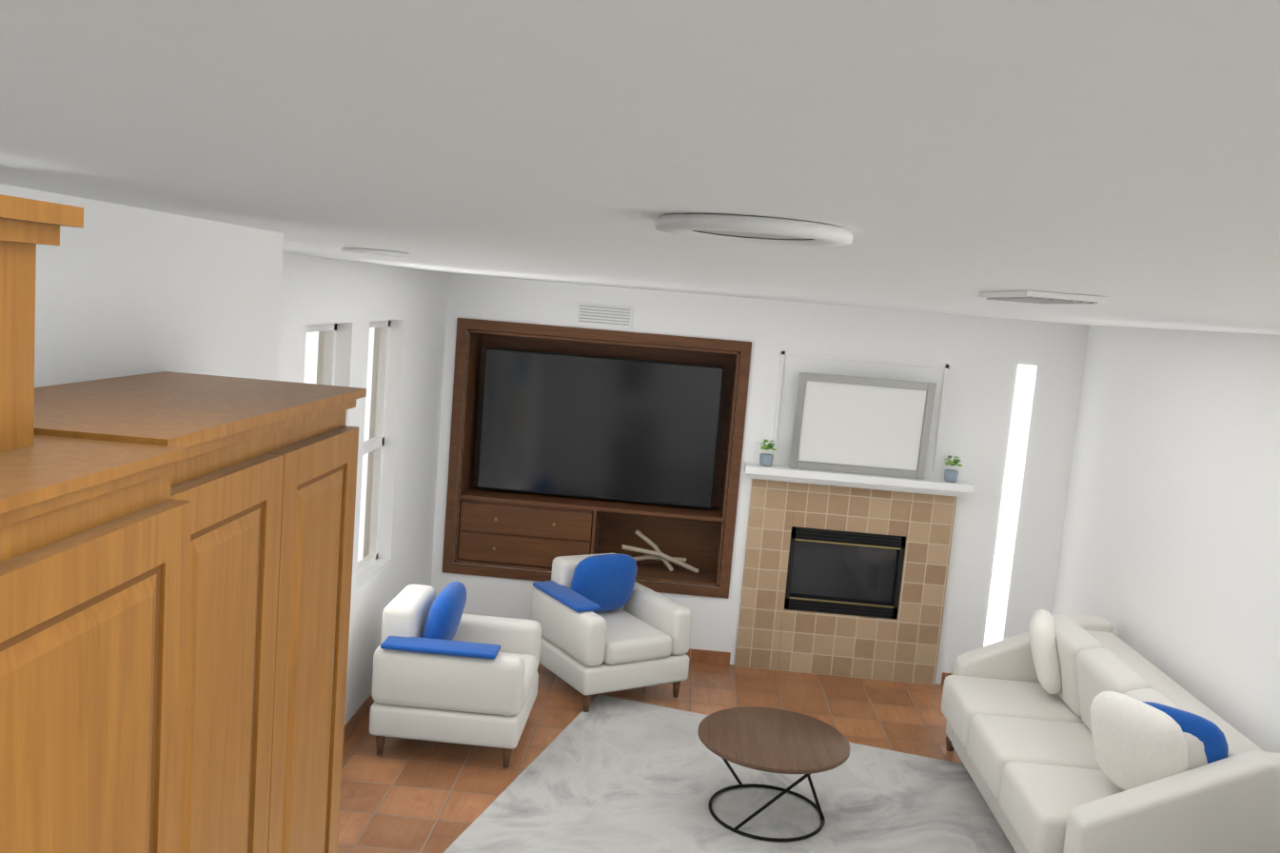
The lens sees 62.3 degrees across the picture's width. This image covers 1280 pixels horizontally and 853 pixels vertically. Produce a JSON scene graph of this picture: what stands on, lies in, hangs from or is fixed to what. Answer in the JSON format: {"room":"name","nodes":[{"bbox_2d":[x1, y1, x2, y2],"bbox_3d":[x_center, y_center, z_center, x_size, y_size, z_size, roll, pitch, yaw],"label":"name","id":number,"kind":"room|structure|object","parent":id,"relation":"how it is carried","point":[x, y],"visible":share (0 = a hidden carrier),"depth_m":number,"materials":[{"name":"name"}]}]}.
{"room":"kitchen and living room","nodes":[
{"label":"kitchen and living room","id":0,"kind":"room"},
{"bbox_2d":[0,183,283,387],"bbox_3d":[-1.518,1.131,0.393,1.070,2.740,4.210,5,7,2],"label":"wall","id":1,"kind":"structure","parent":0,"point":[121,290],"depth_m":1.76,"materials":[{"name":"paint"}]},
{"bbox_2d":[0,194,366,852],"bbox_3d":[-0.715,0.476,0.742,0.381,1.326,2.489,5,7,2],"label":"upper cabinet","id":2,"kind":"object","parent":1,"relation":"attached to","point":[175,569],"visible":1,"depth_m":1.15,"materials":[{"name":"brown wood"}]},
{"bbox_2d":[277,252,449,725],"bbox_3d":[-1.942,0.513,5.300,0.620,2.740,5.630,5,7,2],"label":"wall","id":3,"kind":"structure","parent":0,"point":[352,299],"depth_m":6.65,"materials":[{"name":"paint"}]},
{"bbox_2d":[306,320,390,589],"bbox_3d":[-1.649,0.191,5.879,0.126,1.547,1.676,5,7,2],"label":"window frames","id":4,"kind":"structure","parent":3,"relation":"in","point":[370,564],"depth_m":6.62,"materials":[{"name":"white wood"}]},
{"bbox_2d":[0,0,1279,334],"bbox_3d":[0.346,-0.480,3.316,9.560,0.060,10.560,5,7,2],"label":"ceiling","id":5,"kind":"structure","parent":0,"point":[946,156],"depth_m":0.54,"materials":[{"name":"paint"}]},
{"bbox_2d":[341,247,409,256],"bbox_3d":[-0.758,-0.498,3.037,0.190,0.013,0.190,5,7,2],"label":"recessed light","id":6,"kind":"object","parent":5,"relation":"in","point":[377,252],"visible":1,"depth_m":2.96,"materials":[{"name":"white plastic"}]},
{"bbox_2d":[655,214,852,245],"bbox_3d":[0.110,-0.189,1.025,0.190,0.013,0.190,5,7,2],"label":"recessed light","id":7,"kind":"object","parent":5,"relation":"in","point":[755,229],"visible":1,"depth_m":0.96,"materials":[{"name":"white plastic"}]},
{"bbox_2d":[978,290,1108,303],"bbox_3d":[0.857,-0.276,2.280,0.160,0.015,0.360,5,7,2],"label":"ceiling vent","id":8,"kind":"object","parent":5,"relation":"in","point":[1032,297],"visible":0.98,"depth_m":2.13,"materials":[{"name":"white metal"}]},
{"bbox_2d":[337,661,963,852],"bbox_3d":[0.121,2.292,3.646,9.560,0.060,10.560,5,7,2],"label":"floor","id":9,"kind":"structure","parent":0,"point":[401,795],"depth_m":6.50,"materials":[{"name":"tile"}]},
{"bbox_2d":[369,581,541,767],"bbox_3d":[-1.051,1.389,6.243,0.850,0.901,0.832,5,7,2],"label":"armchair","id":10,"kind":"object","parent":9,"relation":"on","point":[445,669],"depth_m":5.87,"materials":[{"name":"white fabric"}]},
{"bbox_2d":[530,552,691,711],"bbox_3d":[-0.211,1.337,7.253,0.832,0.901,0.850,0,8,-33],"label":"armchair","id":11,"kind":"object","parent":9,"relation":"on","point":[607,621],"visible":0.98,"depth_m":7.08,"materials":[{"name":"white fabric"}]},
{"bbox_2d":[343,648,952,744],"bbox_3d":[0.110,2.256,3.279,9.200,0.095,9.480,5,7,2],"label":"baseboard","id":12,"kind":"structure","parent":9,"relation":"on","point":[355,720],"depth_m":7.95,"materials":[{"name":"ceramic"}]},
{"bbox_2d":[443,693,1015,852],"bbox_3d":[0.920,2.107,5.440,3.300,0.012,2.600,7,7,16],"label":"area rug","id":13,"kind":"object","parent":9,"relation":"on","point":[606,774],"visible":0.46,"depth_m":5.74,"materials":[{"name":"white carpet"}]},
{"bbox_2d":[697,706,850,841],"bbox_3d":[0.688,1.843,5.612,0.800,0.430,0.800,5,7,2],"label":"round coffee table","id":14,"kind":"object","parent":13,"relation":"on","point":[773,739],"visible":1,"depth_m":5.52,"materials":[{"name":"brown wood"}]},
{"bbox_2d":[941,609,1279,852],"bbox_3d":[2.313,1.673,5.574,1.000,1.037,2.200,5,7,2],"label":"sofa","id":15,"kind":"object","parent":13,"relation":"on","point":[1083,733],"visible":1,"depth_m":4.96,"materials":[{"name":"white fabric"}]},
{"bbox_2d":[734,350,974,685],"bbox_3d":[1.546,0.692,7.705,1.630,2.380,0.199,5,7,2],"label":"fireplace surround","id":16,"kind":"object","parent":9,"relation":"on","point":[774,634],"visible":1,"depth_m":7.81,"materials":[{"name":"tile"}]},
{"bbox_2d":[759,439,776,466],"bbox_3d":[0.925,0.191,7.680,0.125,0.183,0.131,5,7,2],"label":"mantel plant","id":17,"kind":"object","parent":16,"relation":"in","point":[765,459],"visible":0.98,"depth_m":7.65,"materials":[{"name":"green plant"}]},
{"bbox_2d":[784,526,905,618],"bbox_3d":[1.523,1.060,8.034,0.832,0.622,0.434,5,7,2],"label":"firebox insert","id":18,"kind":"object","parent":16,"relation":"in","point":[845,572],"visible":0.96,"depth_m":7.87,"materials":[{"name":"black"}]},
{"bbox_2d":[788,372,936,478],"bbox_3d":[1.592,-0.004,7.599,0.970,0.699,0.068,5,7,2],"label":"framed mirror","id":19,"kind":"object","parent":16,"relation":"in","point":[862,425],"visible":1,"depth_m":7.60,"materials":[{"name":"silver metal"}]},
{"bbox_2d":[944,454,962,482],"bbox_3d":[2.249,0.305,7.628,0.125,0.183,0.131,5,7,2],"label":"mantel plant","id":20,"kind":"object","parent":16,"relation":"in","point":[951,475],"visible":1,"depth_m":7.60,"materials":[{"name":"green plant"}]},
{"bbox_2d":[431,273,1089,684],"bbox_3d":[0.798,0.426,7.903,4.980,2.740,0.180,5,7,2],"label":"wall","id":21,"kind":"structure","parent":0,"point":[983,357],"depth_m":7.71,"materials":[{"name":"paint"}]},
{"bbox_2d":[442,317,751,598],"bbox_3d":[-0.327,0.217,8.066,2.160,1.915,0.478,5,7,2],"label":"entertainment center","id":22,"kind":"object","parent":21,"relation":"attached to","point":[658,542],"visible":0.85,"depth_m":7.96,"materials":[{"name":"brown wood"}]},
{"bbox_2d":[476,347,724,508],"bbox_3d":[-0.311,0.011,8.042,1.810,1.080,0.047,5,7,2],"label":"flat-screen tv","id":23,"kind":"object","parent":21,"relation":"attached to","point":[601,427],"visible":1,"depth_m":8.02,"materials":[{"name":"black plastic"}]},
{"bbox_2d":[576,303,632,327],"bbox_3d":[-0.258,-0.809,7.713,0.400,0.140,0.015,5,7,2],"label":"air vent","id":24,"kind":"object","parent":21,"relation":"in","point":[607,315],"visible":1,"depth_m":7.71,"materials":[{"name":"white metal"}]},
{"bbox_2d":[984,364,1036,646],"bbox_3d":[2.692,0.709,7.749,0.130,2.320,0.005,5,7,2],"label":"window","id":25,"kind":"structure","parent":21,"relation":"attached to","point":[1011,493],"depth_m":7.73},
{"bbox_2d":[1051,325,1279,752],"bbox_3d":[3.938,1.010,5.136,1.935,2.740,5.140,5,7,2],"label":"wall","id":26,"kind":"structure","parent":0,"point":[1169,563],"depth_m":5.90,"materials":[{"name":"paint"}]}
]}

